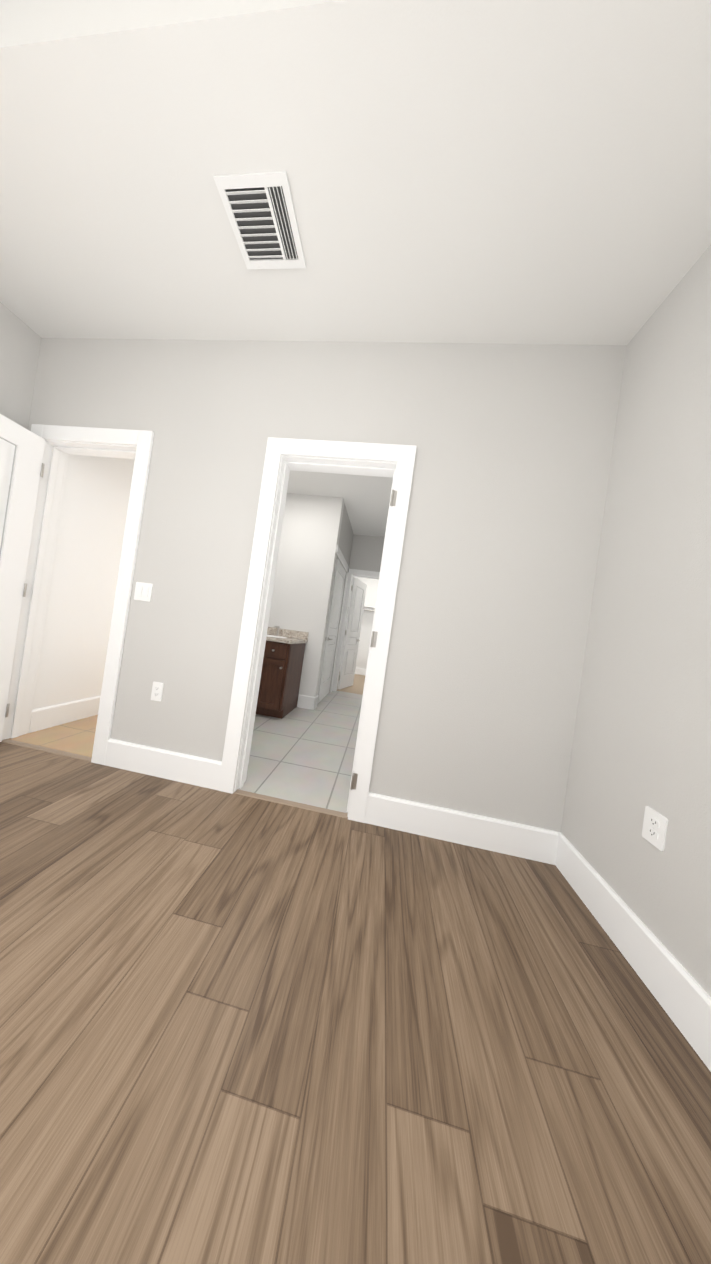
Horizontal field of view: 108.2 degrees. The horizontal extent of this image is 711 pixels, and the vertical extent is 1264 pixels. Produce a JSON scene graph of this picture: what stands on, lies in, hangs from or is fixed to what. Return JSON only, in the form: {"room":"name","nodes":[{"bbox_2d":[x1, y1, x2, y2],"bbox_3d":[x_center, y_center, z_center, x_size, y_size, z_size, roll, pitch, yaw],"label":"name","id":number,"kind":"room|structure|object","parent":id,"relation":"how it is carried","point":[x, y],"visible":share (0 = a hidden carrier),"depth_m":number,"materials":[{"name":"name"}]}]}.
{"room":"empty bedroom","nodes":[
{"label":"empty bedroom","id":0,"kind":"room"},
{"bbox_2d":[0,302,41,429],"bbox_3d":[-2.632,-0.976,-0.640,0.120,3.300,5.090,8,0,6],"label":"wall","id":1,"kind":"structure","parent":0,"point":[20,342],"depth_m":1.68,"materials":[{"name":"paint"}]},
{"bbox_2d":[32,455,134,709],"bbox_3d":[-2.301,-0.645,2.134,0.250,2.760,0.510,8,0,6],"label":"wall","id":2,"kind":"structure","parent":0,"point":[82,591],"depth_m":2.09,"materials":[{"name":"paint"}]},
{"bbox_2d":[29,696,100,732],"bbox_3d":[-2.348,0.658,2.130,0.016,0.165,0.508,8,0,6],"label":"baseboard","id":3,"kind":"structure","parent":2,"relation":"attached to","point":[50,716],"depth_m":2.06,"materials":[{"name":"paint"}]},
{"bbox_2d":[268,493,343,702],"bbox_3d":[-0.764,-0.424,3.425,0.850,2.760,0.120,8,0,6],"label":"wall","id":4,"kind":"structure","parent":0,"point":[305,566],"depth_m":3.36,"materials":[{"name":"white paint"}]},
{"bbox_2d":[28,338,626,831],"bbox_3d":[-0.506,-0.669,1.621,3.650,3.300,0.120,8,0,6],"label":"wall","id":5,"kind":"structure","parent":0,"point":[494,596],"depth_m":1.46,"materials":[{"name":"paint"}]},
{"bbox_2d":[0,414,44,741],"bbox_3d":[-2.276,-0.288,1.372,0.179,2.030,0.715,8,0,6],"label":"door","id":6,"kind":"structure","parent":5,"relation":"in","point":[22,465],"depth_m":1.65,"materials":[{"name":"paint"}]},
{"bbox_2d":[2,424,153,764],"bbox_3d":[-1.885,-0.280,1.764,0.910,2.150,0.156,8,0,6],"label":"door frame","id":7,"kind":"structure","parent":5,"relation":"attached to","point":[62,443],"depth_m":1.75,"materials":[{"name":"paint"}]},
{"bbox_2d":[134,582,152,601],"bbox_3d":[-1.354,-0.257,1.641,0.116,0.116,0.008,8,0,6],"label":"light switch","id":8,"kind":"object","parent":5,"relation":"attached to","point":[143,591],"visible":1,"depth_m":1.64,"materials":[{"name":"white plastic"}]},
{"bbox_2d":[151,681,163,700],"bbox_3d":[-1.246,0.374,1.617,0.072,0.116,0.008,8,0,6],"label":"electrical outlet","id":9,"kind":"object","parent":5,"relation":"attached to","point":[157,691],"visible":1,"depth_m":1.61,"materials":[{"name":"white plastic"}]},
{"bbox_2d":[104,738,221,789],"bbox_3d":[-1.198,0.817,1.599,0.800,0.165,0.016,8,0,6],"label":"baseboard","id":10,"kind":"structure","parent":5,"relation":"attached to","point":[166,764],"depth_m":1.59,"materials":[{"name":"paint"}]},
{"bbox_2d":[2,739,347,817],"bbox_3d":[-1.217,0.896,1.615,2.380,0.004,0.040,8,0,6],"label":"trim","id":11,"kind":"structure","parent":5,"relation":"attached to","point":[237,791],"depth_m":1.54,"materials":[{"name":"brown wood"}]},
{"bbox_2d":[218,437,416,822],"bbox_3d":[-0.232,-0.050,1.574,0.890,2.150,0.166,8,0,6],"label":"door frame","id":12,"kind":"structure","parent":5,"relation":"attached to","point":[284,457],"depth_m":1.54,"materials":[{"name":"paint"}]},
{"bbox_2d":[364,792,559,865],"bbox_3d":[0.549,1.060,1.402,1.010,0.165,0.016,8,0,6],"label":"baseboard","id":13,"kind":"structure","parent":5,"relation":"attached to","point":[450,825],"depth_m":1.39,"materials":[{"name":"paint"}]},
{"bbox_2d":[287,470,392,536],"bbox_3d":[0.516,-1.907,4.215,2.790,0.540,5.210,8,0,6],"label":"ceiling","id":14,"kind":"structure","parent":0,"point":[366,500],"depth_m":3.21,"materials":[{"name":"paint"}]},
{"bbox_2d":[329,503,353,691],"bbox_3d":[-0.330,-0.361,3.975,0.100,2.760,1.070,8,0,6],"label":"wall","id":15,"kind":"structure","parent":0,"point":[346,539],"depth_m":3.92,"materials":[{"name":"paint"}]},
{"bbox_2d":[312,545,349,709],"bbox_3d":[-0.327,-0.053,3.855,0.018,2.150,1.116,8,0,6],"label":"trim","id":16,"kind":"structure","parent":15,"relation":"attached to","point":[338,551],"depth_m":4.33,"materials":[{"name":"paint"}]},
{"bbox_2d":[317,559,345,703],"bbox_3d":[-0.357,-0.007,3.955,0.127,2.028,0.772,8,0,6],"label":"bathroom door","id":17,"kind":"structure","parent":15,"relation":"in","point":[332,630],"depth_m":3.85,"materials":[{"name":"paint"}]},
{"bbox_2d":[0,0,710,344],"bbox_3d":[-0.586,-2.085,-0.843,3.650,0.540,4.850,8,0,6],"label":"ceiling","id":18,"kind":"structure","parent":0,"point":[503,171],"depth_m":0.94,"materials":[{"name":"paint"}]},
{"bbox_2d":[213,171,305,268],"bbox_3d":[-0.398,-1.771,1.125,0.300,0.012,0.255,8,0,6],"label":"ceiling vent","id":19,"kind":"object","parent":18,"relation":"in","point":[260,210],"visible":1,"depth_m":1.10,"materials":[{"name":"white metal"}]},
{"bbox_2d":[0,672,710,1263],"bbox_3d":[-3.757,0.602,3.421,10.340,0.100,12.980,8,0,6],"label":"floor","id":20,"kind":"structure","parent":0,"point":[238,1029],"depth_m":0.67,"materials":[{"name":"wood"}]},
{"bbox_2d":[256,626,308,718],"bbox_3d":[-1.014,0.428,3.069,0.630,1.000,0.600,8,0,6],"label":"bathroom vanity","id":21,"kind":"object","parent":20,"relation":"on","point":[281,672],"visible":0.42,"depth_m":2.80,"materials":[{"name":"brown wood"}]},
{"bbox_2d":[340,577,378,668],"bbox_3d":[0.565,-0.223,6.737,2.790,2.760,0.120,8,0,6],"label":"wall","id":22,"kind":"structure","parent":0,"point":[366,626],"depth_m":6.70,"materials":[{"name":"white paint"}]},
{"bbox_2d":[348,606,374,611],"bbox_3d":[0.369,-0.576,6.544,1.750,0.116,0.320,8,0,6],"label":"closet shelf","id":23,"kind":"object","parent":22,"relation":"attached to","point":[369,608],"visible":0.25,"depth_m":6.52,"materials":[{"name":"paint"}]},
{"bbox_2d":[349,534,384,571],"bbox_3d":[0.320,-0.268,4.501,2.790,2.760,0.120,8,0,6],"label":"wall","id":24,"kind":"structure","parent":0,"point":[366,553],"depth_m":4.48,"materials":[{"name":"paint"}]},
{"bbox_2d":[337,577,366,688],"bbox_3d":[-0.040,0.041,4.881,0.254,2.028,0.581,8,0,6],"label":"closet door","id":25,"kind":"structure","parent":24,"relation":"in","point":[352,633],"depth_m":4.82,"materials":[{"name":"paint"}]},
{"bbox_2d":[333,569,379,690],"bbox_3d":[0.100,0.010,4.510,0.750,2.150,0.139,8,0,6],"label":"trim","id":26,"kind":"structure","parent":24,"relation":"attached to","point":[352,572],"depth_m":4.48,"materials":[{"name":"paint"}]},
{"bbox_2d":[561,245,710,996],"bbox_3d":[1.079,-0.460,-1.057,0.120,3.300,5.090,8,0,6],"label":"wall","id":27,"kind":"structure","parent":0,"point":[642,736],"depth_m":1.03,"materials":[{"name":"paint"}]},
{"bbox_2d":[556,832,710,1071],"bbox_3d":[0.795,1.083,-1.057,0.016,0.165,4.850,8,0,6],"label":"baseboard","id":28,"kind":"structure","parent":27,"relation":"attached to","point":[679,993],"depth_m":0.89,"materials":[{"name":"paint"}]},
{"bbox_2d":[642,806,667,850],"bbox_3d":[1.075,0.705,0.927,0.008,0.116,0.072,8,0,6],"label":"electrical outlet","id":29,"kind":"object","parent":27,"relation":"attached to","point":[654,828],"visible":1,"depth_m":0.92,"materials":[{"name":"white plastic"}]}
]}

